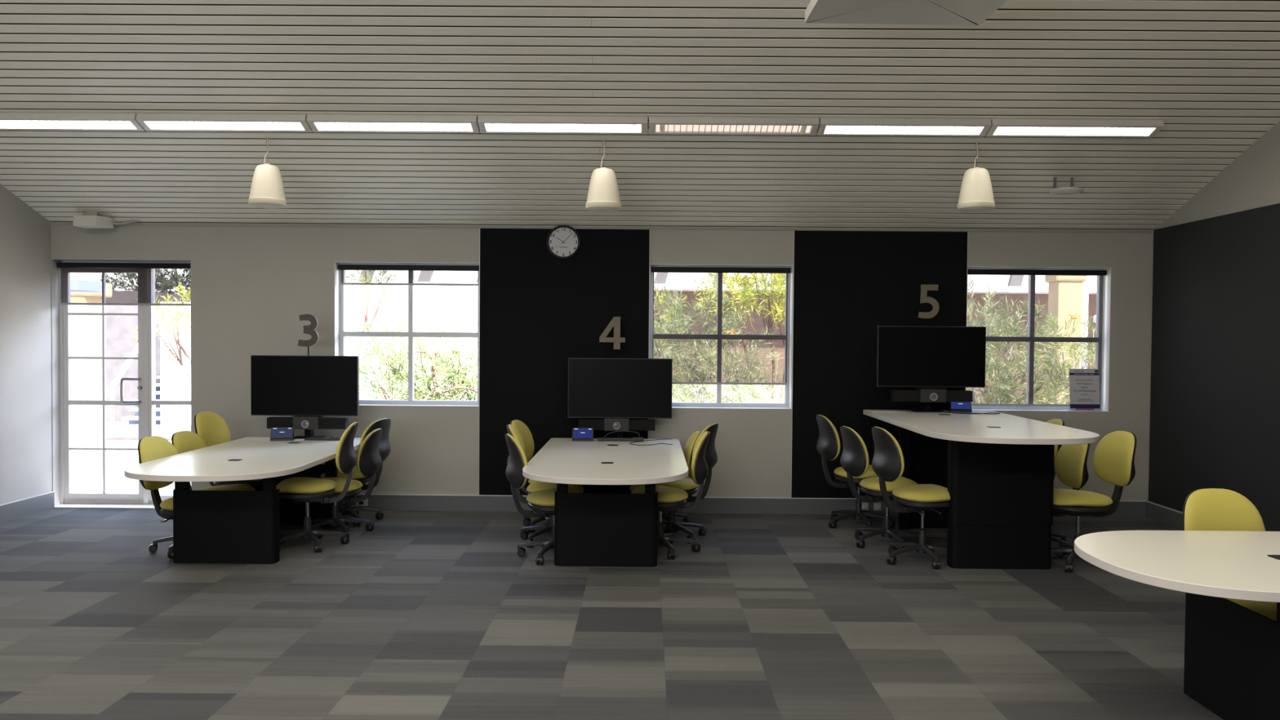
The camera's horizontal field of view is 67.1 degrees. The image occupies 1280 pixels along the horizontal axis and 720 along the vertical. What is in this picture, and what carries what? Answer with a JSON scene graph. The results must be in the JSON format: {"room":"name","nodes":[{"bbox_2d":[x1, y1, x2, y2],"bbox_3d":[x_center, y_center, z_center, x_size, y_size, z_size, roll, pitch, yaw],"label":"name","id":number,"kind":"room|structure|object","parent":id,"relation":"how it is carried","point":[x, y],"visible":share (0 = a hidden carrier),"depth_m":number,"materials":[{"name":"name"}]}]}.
{"room":"classroom","nodes":[
{"label":"classroom","id":0,"kind":"room"},
{"bbox_2d":[0,183,52,504],"bbox_3d":[-5.754,-0.906,3.302,0.200,4.911,11.815,0,1,0],"label":"wall","id":1,"kind":"structure","parent":0,"point":[25,256],"depth_m":8.82,"materials":[{"name":"paint"}]},
{"bbox_2d":[0,491,54,522],"bbox_3d":[-5.664,1.470,3.365,0.018,0.157,11.795,0,1,0],"label":"baseboard","id":2,"kind":"structure","parent":1,"relation":"attached to","point":[35,504],"depth_m":8.85,"materials":[{"name":"grey paint"}]},
{"bbox_2d":[50,222,1154,506],"bbox_3d":[-0.382,0.040,9.336,11.090,2.828,0.270,0,1,0],"label":"wall","id":3,"kind":"structure","parent":0,"point":[251,286],"depth_m":9.20,"materials":[{"name":"paint"}]},
{"bbox_2d":[56,262,191,306],"bbox_3d":[-4.951,-0.483,9.301,1.314,0.900,0.060,0,1,0],"label":"roller blind","id":4,"kind":"object","parent":3,"relation":"attached to","point":[87,265],"visible":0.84,"depth_m":9.26,"materials":[{"name":"fabric"}]},
{"bbox_2d":[59,260,191,506],"bbox_3d":[-4.959,0.230,9.375,1.330,2.375,0.154,0,1,0],"label":"door","id":5,"kind":"structure","parent":3,"relation":"in","point":[147,402],"depth_m":9.37,"materials":[{"name":"paint"}]},
{"bbox_2d":[355,497,368,506],"bbox_3d":[-2.658,1.358,9.211,0.116,0.074,0.030,0,1,0],"label":"power outlet","id":6,"kind":"object","parent":3,"relation":"attached to","point":[365,503],"visible":0.68,"depth_m":9.22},
{"bbox_2d":[334,262,479,406],"bbox_3d":[-2.223,-0.246,9.335,1.385,1.373,0.259,0,1,0],"label":"window","id":7,"kind":"structure","parent":3,"relation":"in","point":[340,333],"depth_m":9.34,"materials":[{"name":"paint"}]},
{"bbox_2d":[337,264,479,294],"bbox_3d":[-2.221,-0.461,9.285,1.361,0.900,0.060,0,1,0],"label":"roller blind","id":8,"kind":"object","parent":7,"relation":"attached to","point":[340,267],"visible":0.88,"depth_m":9.25,"materials":[{"name":"fabric"}]},
{"bbox_2d":[478,228,649,494],"bbox_3d":[-0.723,0.025,9.192,1.618,2.536,0.021,0,1,0],"label":"wall panel","id":9,"kind":"object","parent":3,"relation":"attached to","point":[539,310],"visible":0.7,"depth_m":9.17,"materials":[{"name":"black fabric"}]},
{"bbox_2d":[546,225,580,259],"bbox_3d":[-0.724,-1.116,9.136,0.324,0.324,0.038,0,1,0],"label":"wall clock","id":10,"kind":"object","parent":9,"relation":"attached to","point":[563,242],"visible":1,"depth_m":9.14,"materials":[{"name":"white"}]},
{"bbox_2d":[48,222,1153,232],"bbox_3d":[-0.373,-1.258,9.156,10.490,0.023,0.030,0,1,0],"label":"trim","id":11,"kind":"structure","parent":3,"relation":"attached to","point":[50,223],"depth_m":9.15,"materials":[{"name":"paint"}]},
{"bbox_2d":[648,264,793,408],"bbox_3d":[0.770,-0.222,9.319,1.360,1.373,0.259,0,1,0],"label":"window","id":12,"kind":"structure","parent":3,"relation":"in","point":[788,277],"depth_m":9.32,"materials":[{"name":"paint"}]},
{"bbox_2d":[651,266,791,385],"bbox_3d":[0.770,-0.326,9.271,1.336,1.123,0.060,0,1,0],"label":"roller blind","id":13,"kind":"object","parent":12,"relation":"attached to","point":[654,269],"visible":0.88,"depth_m":9.23,"materials":[{"name":"fabric"}]},
{"bbox_2d":[337,493,1146,517],"bbox_3d":[0.262,1.383,9.219,9.130,0.157,0.018,0,1,0],"label":"baseboard","id":14,"kind":"structure","parent":3,"relation":"attached to","point":[386,502],"depth_m":9.21,"materials":[{"name":"grey paint"}]},
{"bbox_2d":[873,502,880,510],"bbox_3d":[2.261,1.397,9.183,0.070,0.074,0.030,0,1,0],"label":"power outlet","id":15,"kind":"object","parent":3,"relation":"attached to","point":[877,506],"visible":1,"depth_m":9.19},
{"bbox_2d":[790,231,968,497],"bbox_3d":[2.272,0.049,9.175,1.648,2.536,0.021,0,1,0],"label":"wall panel","id":16,"kind":"object","parent":3,"relation":"attached to","point":[846,285],"visible":0.68,"depth_m":9.15,"materials":[{"name":"black fabric"}]},
{"bbox_2d":[967,266,1111,411],"bbox_3d":[3.782,-0.198,9.301,1.365,1.373,0.259,0,1,0],"label":"window","id":17,"kind":"structure","parent":3,"relation":"in","point":[1103,307],"depth_m":9.30,"materials":[{"name":"paint"}]},
{"bbox_2d":[967,269,1106,406],"bbox_3d":[3.782,-0.209,9.256,1.341,1.308,0.060,0,1,0],"label":"roller blind","id":18,"kind":"object","parent":17,"relation":"attached to","point":[970,272],"visible":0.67,"depth_m":9.21,"materials":[{"name":"fabric"}]},
{"bbox_2d":[1069,368,1102,411],"bbox_3d":[4.250,0.283,9.220,0.300,0.404,0.067,0,1,0],"label":"holder","id":19,"kind":"object","parent":17,"relation":"on","point":[1084,384],"visible":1,"depth_m":9.22,"materials":[{"name":"clear plastic"}]},
{"bbox_2d":[0,506,1224,719],"bbox_3d":[-0.430,1.654,3.199,11.090,0.120,12.115,0,1,0],"label":"floor","id":20,"kind":"structure","parent":0,"point":[420,615],"depth_m":5.49,"materials":[{"name":"carpet"}]},
{"bbox_2d":[137,435,177,559],"bbox_3d":[-3.478,1.036,7.425,0.692,0.875,0.564,1,1,8],"label":"chair","id":21,"kind":"object","parent":20,"relation":"on","point":[153,447],"visible":0.31,"depth_m":7.39,"materials":[{"name":"yellow fabric"}]},
{"bbox_2d":[171,431,255,490],"bbox_3d":[-3.506,1.030,8.037,0.679,0.860,0.588,1,1,8],"label":"chair","id":22,"kind":"object","parent":20,"relation":"on","point":[183,442],"visible":0.23,"depth_m":8.01,"materials":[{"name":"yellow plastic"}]},
{"bbox_2d":[194,411,262,485],"bbox_3d":[-3.567,0.955,8.522,0.655,0.986,0.603,1,1,10],"label":"chair","id":23,"kind":"object","parent":20,"relation":"on","point":[210,426],"visible":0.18,"depth_m":8.50,"materials":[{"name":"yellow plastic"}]},
{"bbox_2d":[124,436,360,564],"bbox_3d":[-3.035,1.103,7.675,1.194,0.729,2.500,0,1,0],"label":"meeting table","id":24,"kind":"object","parent":20,"relation":"on","point":[210,526],"visible":0.85,"depth_m":7.03,"materials":[{"name":"white laminate"}]},
{"bbox_2d":[270,426,293,440],"bbox_3d":[-3.200,0.660,8.631,0.190,0.115,0.110,0,1,-12],"label":"console","id":25,"kind":"object","parent":24,"relation":"on","point":[277,433],"visible":1,"depth_m":8.61},
{"bbox_2d":[293,429,325,438],"bbox_3d":[-3.038,0.458,8.846,0.300,0.510,0.150,0,1,0],"label":"stand","id":26,"kind":"object","parent":24,"relation":"on","point":[308,433],"visible":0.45,"depth_m":8.83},
{"bbox_2d":[250,355,359,416],"bbox_3d":[-3.037,0.232,8.763,0.970,0.545,0.075,0,1,0],"label":"television","id":27,"kind":"object","parent":26,"relation":"attached to","point":[281,384],"visible":1,"depth_m":8.72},
{"bbox_2d":[266,415,348,429],"bbox_3d":[-3.005,0.565,8.722,0.710,0.116,0.132,0,1,0],"label":"speaker","id":28,"kind":"object","parent":27,"relation":"attached to","point":[298,422],"visible":0.99,"depth_m":8.68,"materials":[{"name":"plastic"}]},
{"bbox_2d":[297,314,318,355],"bbox_3d":[-3.023,-0.075,8.794,0.186,0.688,0.028,0,1,0],"label":"number sign","id":29,"kind":"object","parent":27,"relation":"on","point":[309,329],"visible":0.98,"depth_m":8.78,"materials":[{"name":"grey metal"}]},
{"bbox_2d":[304,439,339,440],"bbox_3d":[-2.836,0.713,8.695,0.340,0.012,0.110,0,1,0],"label":"tray","id":30,"kind":"object","parent":24,"relation":"on","point":[304,439],"depth_m":8.64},
{"bbox_2d":[304,437,340,440],"bbox_3d":[-2.836,0.711,8.695,0.340,0.016,0.110,0,1,0],"label":"keyboard","id":31,"kind":"object","parent":24,"relation":"on","point":[307,438],"visible":0.87,"depth_m":8.65,"materials":[{"name":"black plastic"}]},
{"bbox_2d":[275,422,358,552],"bbox_3d":[-2.575,0.985,7.667,0.645,0.981,0.581,0,1,-10],"label":"chair","id":32,"kind":"object","parent":20,"relation":"on","point":[306,490],"visible":0.89,"depth_m":7.54,"materials":[{"name":"fabric"}]},
{"bbox_2d":[311,428,382,537],"bbox_3d":[-2.526,1.021,8.182,0.661,0.885,0.588,0,1,0],"label":"chair","id":33,"kind":"object","parent":20,"relation":"on","point":[369,461],"visible":0.74,"depth_m":8.09,"materials":[{"name":"black plastic"}]},
{"bbox_2d":[315,417,391,526],"bbox_3d":[-2.588,0.985,8.659,0.671,0.935,0.603,1,1,14],"label":"chair","id":34,"kind":"object","parent":20,"relation":"on","point":[384,424],"visible":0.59,"depth_m":8.59,"materials":[{"name":"black plastic"}]},
{"bbox_2d":[510,419,550,533],"bbox_3d":[-0.807,1.003,8.477,0.655,0.935,0.603,1,1,10],"label":"chair","id":35,"kind":"object","parent":20,"relation":"on","point":[526,436],"visible":0.26,"depth_m":8.53,"materials":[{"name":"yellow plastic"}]},
{"bbox_2d":[505,433,582,564],"bbox_3d":[-0.690,1.027,7.348,0.675,0.940,0.592,0,1,-16],"label":"chair","id":36,"kind":"object","parent":20,"relation":"on","point":[541,503],"visible":0.69,"depth_m":7.17,"materials":[{"name":"black plastic"}]},
{"bbox_2d":[506,423,583,547],"bbox_3d":[-0.748,1.006,7.918,0.686,0.956,0.577,0,1,-4],"label":"chair","id":37,"kind":"object","parent":20,"relation":"on","point":[512,430],"visible":0.26,"depth_m":7.82,"materials":[{"name":"black plastic"}]},
{"bbox_2d":[522,437,688,566],"bbox_3d":[-0.245,1.124,7.729,1.194,0.729,2.600,0,1,0],"label":"meeting table","id":38,"kind":"object","parent":20,"relation":"on","point":[605,524],"visible":0.98,"depth_m":7.03,"materials":[{"name":"white laminate"}]},
{"bbox_2d":[572,427,593,441],"bbox_3d":[-0.520,0.677,8.796,0.190,0.115,0.110,0,1,0],"label":"console","id":39,"kind":"object","parent":38,"relation":"on","point":[583,434],"visible":1,"depth_m":8.77},
{"bbox_2d":[617,431,622,437],"bbox_3d":[-0.190,0.849,9.103,0.300,1.218,0.150,0,1,0],"label":"stand","id":40,"kind":"object","parent":38,"relation":"on","point":[620,434],"visible":0.12,"depth_m":9.07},
{"bbox_2d":[599,316,625,358],"bbox_3d":[-0.261,-0.057,9.044,0.241,0.697,0.028,0,1,0],"label":"number sign","id":41,"kind":"object","parent":40,"relation":"on","point":[615,322],"visible":1,"depth_m":9.03,"materials":[{"name":"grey metal"}]},
{"bbox_2d":[568,357,672,418],"bbox_3d":[-0.186,0.263,9.012,0.970,0.559,0.075,0,1,0],"label":"television","id":42,"kind":"object","parent":40,"relation":"attached to","point":[598,388],"visible":1,"depth_m":8.97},
{"bbox_2d":[577,417,654,431],"bbox_3d":[-0.216,0.598,8.971,0.710,0.114,0.132,0,1,0],"label":"speaker","id":43,"kind":"object","parent":42,"relation":"attached to","point":[603,424],"visible":0.95,"depth_m":8.93,"materials":[{"name":"plastic"}]},
{"bbox_2d":[597,436,644,441],"bbox_3d":[-0.176,0.719,8.795,0.420,0.036,0.100,0,1,0],"label":"keyboard","id":44,"kind":"object","parent":38,"relation":"on","point":[633,438],"visible":1,"depth_m":8.77,"materials":[{"name":"black plastic"}]},
{"bbox_2d":[629,431,701,531],"bbox_3d":[0.207,1.054,8.570,0.659,0.845,0.583,0,1,-2],"label":"chair","id":45,"kind":"object","parent":20,"relation":"on","point":[688,451],"visible":0.28,"depth_m":8.44,"materials":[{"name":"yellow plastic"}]},
{"bbox_2d":[630,431,710,559],"bbox_3d":[0.225,1.026,7.543,0.638,0.948,0.586,1,1,4],"label":"chair","id":46,"kind":"object","parent":20,"relation":"on","point":[673,500],"visible":0.73,"depth_m":7.39,"materials":[{"name":"black plastic"}]},
{"bbox_2d":[641,422,718,543],"bbox_3d":[0.305,1.004,8.043,0.671,0.971,0.599,1,1,20],"label":"chair","id":47,"kind":"object","parent":20,"relation":"on","point":[686,484],"visible":0.48,"depth_m":7.94,"materials":[{"name":"black plastic"}]},
{"bbox_2d":[816,414,894,528],"bbox_3d":[1.933,0.990,8.648,0.694,0.996,0.568,0,1,-6],"label":"chair","id":48,"kind":"object","parent":20,"relation":"on","point":[828,446],"visible":0.8,"depth_m":8.55,"materials":[{"name":"black plastic"}]},
{"bbox_2d":[840,426,926,549],"bbox_3d":[1.989,1.023,7.872,0.696,0.966,0.572,0,1,-8],"label":"chair","id":49,"kind":"object","parent":20,"relation":"on","point":[855,460],"visible":0.77,"depth_m":7.77,"materials":[{"name":"black plastic"}]},
{"bbox_2d":[871,426,950,568],"bbox_3d":[2.103,1.013,7.271,0.689,1.016,0.558,0,1,-8],"label":"chair","id":50,"kind":"object","parent":20,"relation":"on","point":[887,462],"visible":0.96,"depth_m":7.17,"materials":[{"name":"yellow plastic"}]},
{"bbox_2d":[862,409,1099,568],"bbox_3d":[2.656,1.002,7.714,1.194,1.019,2.550,0,1,0],"label":"meeting table","id":51,"kind":"object","parent":20,"relation":"on","point":[997,470],"visible":0.97,"depth_m":7.05,"materials":[{"name":"white laminate"}]},
{"bbox_2d":[863,409,906,412],"bbox_3d":[2.227,0.463,8.780,0.320,0.006,0.200,0,1,-8],"label":"paper sheets","id":52,"kind":"object","parent":51,"relation":"on","point":[871,411],"visible":1,"depth_m":8.73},
{"bbox_2d":[911,402,943,412],"bbox_3d":[2.619,0.205,8.787,0.300,0.527,0.150,0,1,0],"label":"stand","id":53,"kind":"object","parent":51,"relation":"on","point":[926,406],"visible":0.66,"depth_m":8.77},
{"bbox_2d":[875,325,986,387],"bbox_3d":[2.620,-0.030,8.704,0.970,0.547,0.075,0,1,0],"label":"television","id":54,"kind":"object","parent":53,"relation":"attached to","point":[908,356],"visible":1,"depth_m":8.67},
{"bbox_2d":[917,284,939,326],"bbox_3d":[2.608,-0.338,8.735,0.188,0.687,0.028,0,1,0],"label":"number sign","id":55,"kind":"object","parent":54,"relation":"attached to","point":[924,288],"visible":0.97,"depth_m":8.72,"materials":[{"name":"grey metal"}]},
{"bbox_2d":[890,386,973,402],"bbox_3d":[2.619,0.311,8.663,0.710,0.131,0.132,0,1,0],"label":"bar","id":56,"kind":"object","parent":54,"relation":"attached to","point":[923,394],"visible":1,"depth_m":8.62,"materials":[{"name":"plastic"}]},
{"bbox_2d":[948,401,972,412],"bbox_3d":[2.916,0.414,8.790,0.190,0.115,0.110,1,1,8],"label":"console","id":57,"kind":"object","parent":51,"relation":"on","point":[953,406],"visible":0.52,"depth_m":8.76},
{"bbox_2d":[943,411,999,414],"bbox_3d":[2.958,0.473,8.603,0.491,0.006,0.201,1,1,14],"label":"cable","id":58,"kind":"object","parent":51,"relation":"on","point":[944,411],"visible":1,"depth_m":8.57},
{"bbox_2d":[1046,418,1064,479],"bbox_3d":[3.367,1.009,8.527,0.661,0.986,0.588,0,1,0],"label":"chair","id":59,"kind":"object","parent":20,"relation":"on","point":[1056,421],"visible":0.05,"depth_m":8.37,"materials":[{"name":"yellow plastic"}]},
{"bbox_2d":[1051,443,1089,554],"bbox_3d":[3.242,1.070,7.792,0.659,0.895,0.583,0,1,-2],"label":"chair","id":60,"kind":"object","parent":20,"relation":"on","point":[1070,463],"visible":0.35,"depth_m":7.71,"materials":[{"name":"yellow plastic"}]},
{"bbox_2d":[1051,431,1136,572],"bbox_3d":[3.326,1.032,7.235,0.649,0.998,0.578,0,1,-8],"label":"chair","id":61,"kind":"object","parent":20,"relation":"on","point":[1113,456],"visible":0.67,"depth_m":7.14,"materials":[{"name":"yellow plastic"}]},
{"bbox_2d":[1074,530,1279,719],"bbox_3d":[3.295,1.231,4.230,2.620,0.729,1.194,0,1,0],"label":"meeting table","id":62,"kind":"object","parent":20,"relation":"on","point":[1232,668],"visible":1,"depth_m":4.21,"materials":[{"name":"white laminate"}]},
{"bbox_2d":[1182,488,1276,621],"bbox_3d":[3.098,1.141,4.871,0.570,0.885,0.669,0,1,-6],"label":"chair","id":63,"kind":"object","parent":20,"relation":"on","point":[1207,508],"visible":0.27,"depth_m":5.09,"materials":[{"name":"yellow fabric"}]},
{"bbox_2d":[0,0,1279,229],"bbox_3d":[-0.381,-2.279,6.359,10.890,2.336,6.248,0,1,0],"label":"ceiling","id":64,"kind":"structure","parent":0,"point":[1208,69],"depth_m":7.16,"materials":[{"name":"paint"}]},
{"bbox_2d":[0,112,145,131],"bbox_3d":[-4.507,-1.840,7.457,1.298,0.106,0.176,0,1,0],"label":"ceiling light","id":65,"kind":"object","parent":64,"relation":"attached to","point":[8,121],"visible":0.91,"depth_m":7.43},
{"bbox_2d":[0,120,128,127],"bbox_3d":[-4.507,-1.832,7.454,1.048,0.006,0.110,0,-18,0],"label":"diffuser","id":66,"kind":"object","parent":65,"relation":"attached to","point":[3,123],"depth_m":7.45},
{"bbox_2d":[73,211,140,228],"bbox_3d":[-4.977,-1.318,9.016,0.527,0.165,0.232,0,1,-9],"label":"junction box","id":67,"kind":"object","parent":64,"relation":"attached to","point":[93,220],"visible":0.99,"depth_m":8.93,"materials":[{"name":"white plastic"}]},
{"bbox_2d":[135,113,312,132],"bbox_3d":[-3.201,-1.830,7.449,1.298,0.106,0.176,0,1,0],"label":"ceiling light","id":68,"kind":"object","parent":64,"relation":"attached to","point":[149,122],"visible":0.97,"depth_m":7.42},
{"bbox_2d":[155,121,295,128],"bbox_3d":[-3.201,-1.821,7.446,1.048,0.006,0.110,0,-18,0],"label":"diffuser","id":69,"kind":"object","parent":68,"relation":"attached to","point":[161,125],"depth_m":7.46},
{"bbox_2d":[248,137,286,208],"bbox_3d":[-2.974,-1.500,7.705,0.287,0.558,0.287,0,1,0],"label":"speaker","id":70,"kind":"object","parent":64,"relation":"hanging from","point":[267,189],"visible":1,"depth_m":7.62},
{"bbox_2d":[249,203,285,208],"bbox_3d":[-2.977,-1.228,7.712,0.268,0.015,0.268,0,1,0],"label":"grille","id":71,"kind":"object","parent":70,"relation":"attached to","point":[270,206],"depth_m":7.66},
{"bbox_2d":[306,114,479,133],"bbox_3d":[-1.895,-1.820,7.442,1.298,0.106,0.176,0,1,0],"label":"ceiling light","id":72,"kind":"object","parent":64,"relation":"attached to","point":[317,122],"visible":0.98,"depth_m":7.42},
{"bbox_2d":[324,122,463,129],"bbox_3d":[-1.895,-1.811,7.439,1.048,0.006,0.110,0,-18,0],"label":"diffuser","id":73,"kind":"object","parent":72,"relation":"attached to","point":[328,126],"depth_m":7.45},
{"bbox_2d":[477,115,648,134],"bbox_3d":[-0.589,-1.809,7.434,1.298,0.106,0.176,0,1,0],"label":"ceiling light","id":74,"kind":"object","parent":64,"relation":"attached to","point":[487,124],"visible":1,"depth_m":7.41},
{"bbox_2d":[494,123,631,130],"bbox_3d":[-0.589,-1.801,7.432,1.048,0.006,0.110,0,-18,0],"label":"diffuser","id":75,"kind":"object","parent":74,"relation":"attached to","point":[498,126],"depth_m":7.43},
{"bbox_2d":[585,139,621,212],"bbox_3d":[-0.289,-1.472,7.690,0.287,0.570,0.287,0,1,0],"label":"pendant lamp","id":76,"kind":"object","parent":64,"relation":"hanging from","point":[603,195],"visible":1,"depth_m":7.60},
{"bbox_2d":[586,207,620,212],"bbox_3d":[-0.292,-1.194,7.697,0.268,0.015,0.268,0,1,0],"label":"grille","id":77,"kind":"object","parent":76,"relation":"attached to","point":[591,209],"depth_m":7.64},
{"bbox_2d":[648,116,819,135],"bbox_3d":[0.717,-1.799,7.427,1.298,0.106,0.176,0,1,0],"label":"ceiling light","id":78,"kind":"object","parent":64,"relation":"attached to","point":[657,125],"visible":1,"depth_m":7.40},
{"bbox_2d":[664,124,801,132],"bbox_3d":[0.717,-1.790,7.424,1.048,0.006,0.110,0,-18,0],"label":"diffuser","id":79,"kind":"object","parent":78,"relation":"attached to","point":[668,128],"depth_m":7.43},
{"bbox_2d":[817,117,991,137],"bbox_3d":[2.023,-1.789,7.420,1.298,0.106,0.176,0,1,0],"label":"ceiling light","id":80,"kind":"object","parent":64,"relation":"attached to","point":[828,126],"visible":0.95,"depth_m":7.39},
{"bbox_2d":[833,125,973,133],"bbox_3d":[2.022,-1.780,7.417,1.048,0.006,0.110,0,-18,0],"label":"diffuser","id":81,"kind":"object","parent":80,"relation":"attached to","point":[837,129],"depth_m":7.42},
{"bbox_2d":[804,0,1007,25],"bbox_3d":[1.411,-2.316,4.860,0.974,0.954,0.974,0,1,-1],"label":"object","id":82,"kind":"structure","parent":64,"relation":"hanging from","point":[952,12],"depth_m":5.13,"materials":[{"name":"white plastic"}]},
{"bbox_2d":[956,142,995,212],"bbox_3d":[2.675,-1.465,7.673,0.287,0.558,0.287,0,1,0],"label":"speaker","id":83,"kind":"object","parent":64,"relation":"hanging from","point":[975,195],"visible":1,"depth_m":7.58},
{"bbox_2d":[958,206,993,212],"bbox_3d":[2.673,-1.193,7.679,0.268,0.015,0.268,0,1,0],"label":"grille","id":84,"kind":"object","parent":83,"relation":"attached to","point":[964,209],"depth_m":7.62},
{"bbox_2d":[1048,177,1084,194],"bbox_3d":[3.608,-1.478,8.167,0.290,0.135,0.246,0,1,-8],"label":"wireless access point","id":85,"kind":"object","parent":64,"relation":"attached to","point":[1055,190],"visible":1,"depth_m":8.12,"materials":[{"name":"white plastic"}]},
{"bbox_2d":[985,119,1164,137],"bbox_3d":[3.329,-1.778,7.412,1.298,0.106,0.176,0,1,0],"label":"ceiling light","id":86,"kind":"object","parent":64,"relation":"attached to","point":[999,127],"visible":0.93,"depth_m":7.38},
{"bbox_2d":[1002,127,1143,133],"bbox_3d":[3.328,-1.770,7.409,1.048,0.006,0.110,0,-18,0],"label":"diffuser","id":87,"kind":"object","parent":86,"relation":"attached to","point":[1005,130],"depth_m":7.42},
{"bbox_2d":[1155,120,1279,229],"bbox_3d":[4.935,-0.821,3.241,0.200,4.911,11.815,0,1,0],"label":"wall","id":88,"kind":"structure","parent":0,"point":[1252,180],"depth_m":7.79,"materials":[{"name":"paint"}]},
{"bbox_2d":[1145,500,1182,530],"bbox_3d":[4.797,1.553,3.305,0.040,0.157,11.795,0,1,0],"label":"baseboard","id":89,"kind":"structure","parent":88,"relation":"attached to","point":[1158,513],"depth_m":8.85,"materials":[{"name":"grey paint"}]},
{"bbox_2d":[1148,203,1279,531],"bbox_3d":[4.816,0.188,3.259,0.022,2.566,11.765,0,1,0],"label":"wall panel","id":90,"kind":"object","parent":88,"relation":"attached to","point":[1215,391],"visible":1,"depth_m":8.07,"materials":[{"name":"grey fabric"}]},
{"label":"outside","id":91,"kind":"structure","parent":0,"visible":0},
{"bbox_2d":[56,421,191,507],"bbox_3d":[2.113,1.361,21.757,36.000,0.100,24.535,0,1,0],"label":"ground","id":92,"kind":"structure","parent":91,"point":[86,468],"depth_m":12.49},
{"bbox_2d":[70,280,106,292],"bbox_3d":[-8.973,0.135,13.810,2.300,2.540,0.700,0,1,0],"label":"awning","id":93,"kind":"object","parent":92,"relation":"on","point":[76,286],"visible":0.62,"depth_m":13.66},
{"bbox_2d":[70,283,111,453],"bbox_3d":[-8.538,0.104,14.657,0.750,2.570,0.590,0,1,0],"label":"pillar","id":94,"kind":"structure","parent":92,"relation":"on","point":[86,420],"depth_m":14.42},
{"bbox_2d":[106,310,160,424],"bbox_3d":[-9.798,0.023,20.659,1.170,2.480,3.690,0,1,0],"label":"staircase","id":95,"kind":"structure","parent":92,"relation":"on","point":[110,390],"depth_m":18.85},
{"bbox_2d":[99,268,191,295],"bbox_3d":[-11.688,-0.782,24.561,4.120,3.862,1.678,0,1,0],"label":"hedge","id":96,"kind":"object","parent":92,"relation":"on","point":[166,283],"visible":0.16,"depth_m":24.34,"materials":[{"name":"green plant"}]},
{"bbox_2d":[106,290,191,422],"bbox_3d":[-10.852,-0.119,21.467,1.250,2.670,3.600,0,1,0],"label":"wall","id":97,"kind":"structure","parent":92,"relation":"on","point":[118,339],"depth_m":19.67,"materials":[{"name":"stone"}]},
{"bbox_2d":[106,424,191,439],"bbox_3d":[-9.412,1.288,17.289,3.600,0.070,2.000,0,1,0],"label":"garden bed","id":98,"kind":"object","parent":92,"relation":"on","point":[113,432],"visible":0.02,"depth_m":17.10,"materials":[{"name":"stone"}]},
{"bbox_2d":[128,280,191,366],"bbox_3d":[-5.035,0.308,10.698,1.236,2.414,0.776,0,1,0],"label":"shrub","id":99,"kind":"object","parent":92,"relation":"on","point":[176,312],"visible":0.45,"depth_m":10.69,"materials":[{"name":"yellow plant"}]},
{"bbox_2d":[160,301,191,425],"bbox_3d":[-8.672,0.037,20.858,1.180,2.420,4.400,0,1,0],"label":"wall","id":100,"kind":"structure","parent":92,"relation":"on","point":[175,379],"depth_m":18.67,"materials":[{"name":"white paint"}]},
{"bbox_2d":[345,270,406,359],"bbox_3d":[-3.211,0.112,11.646,0.890,2.781,0.731,0,1,0],"label":"shrub","id":101,"kind":"object","parent":92,"relation":"on","point":[366,281],"visible":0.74,"depth_m":11.61,"materials":[{"name":"green plant"}]},
{"bbox_2d":[346,303,477,400],"bbox_3d":[-2.333,0.431,11.114,2.689,2.200,1.227,0,1,2],"label":"shrub","id":102,"kind":"object","parent":92,"relation":"on","point":[421,391],"visible":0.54,"depth_m":10.99,"materials":[{"name":"green plant"}]},
{"bbox_2d":[653,273,773,403],"bbox_3d":[0.550,0.299,11.029,1.956,2.568,1.224,1,1,7],"label":"shrub","id":103,"kind":"object","parent":92,"relation":"on","point":[674,346],"visible":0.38,"depth_m":10.93,"materials":[{"name":"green plant"}]},
{"bbox_2d":[392,313,1079,334],"bbox_3d":[1.056,-0.389,10.570,7.546,0.310,0.184,0,1,0],"label":"blossoms","id":104,"kind":"object","parent":103,"relation":"attached to","point":[1075,316],"visible":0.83,"depth_m":10.55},
{"bbox_2d":[653,272,785,403],"bbox_3d":[0.983,0.135,11.514,2.630,2.831,1.016,0,1,0],"label":"tree","id":105,"kind":"object","parent":92,"relation":"on","point":[747,292],"visible":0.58,"depth_m":11.46,"materials":[{"name":"yellow plant"}]},
{"bbox_2d":[345,270,1097,404],"bbox_3d":[2.509,-0.242,18.735,17.200,3.250,4.500,0,1,0],"label":"outdoor background","id":106,"kind":"structure","parent":92,"relation":"on","point":[466,296],"depth_m":16.99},
{"bbox_2d":[689,313,784,403],"bbox_3d":[1.300,0.498,11.167,1.584,2.118,1.111,0,1,0],"label":"shrub","id":107,"kind":"object","parent":92,"relation":"on","point":[770,390],"visible":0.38,"depth_m":11.06,"materials":[{"name":"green plant"}]},
{"bbox_2d":[965,275,1078,404],"bbox_3d":[4.124,0.282,11.006,2.100,2.600,1.264,0,1,0],"label":"shrub","id":108,"kind":"object","parent":92,"relation":"on","point":[1006,379],"visible":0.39,"depth_m":10.92,"materials":[{"name":"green plant"}]},
{"bbox_2d":[1016,310,1096,404],"bbox_3d":[5.013,0.493,11.027,1.570,2.185,1.124,0,1,0],"label":"shrub","id":109,"kind":"object","parent":92,"relation":"on","point":[1063,364],"visible":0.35,"depth_m":10.96,"materials":[{"name":"green plant"}]},
{"bbox_2d":[1044,275,1086,404],"bbox_3d":[5.237,0.189,11.927,0.380,2.740,0.340,0,1,0],"label":"pillar","id":110,"kind":"structure","parent":92,"relation":"on","point":[1064,291],"depth_m":11.76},
{"bbox_2d":[1080,275,1088,368],"bbox_3d":[5.873,0.033,12.870,0.170,3.020,0.166,0,1,0],"label":"downpipe","id":111,"kind":"object","parent":92,"relation":"on","point":[1085,284],"visible":0.09,"depth_m":12.78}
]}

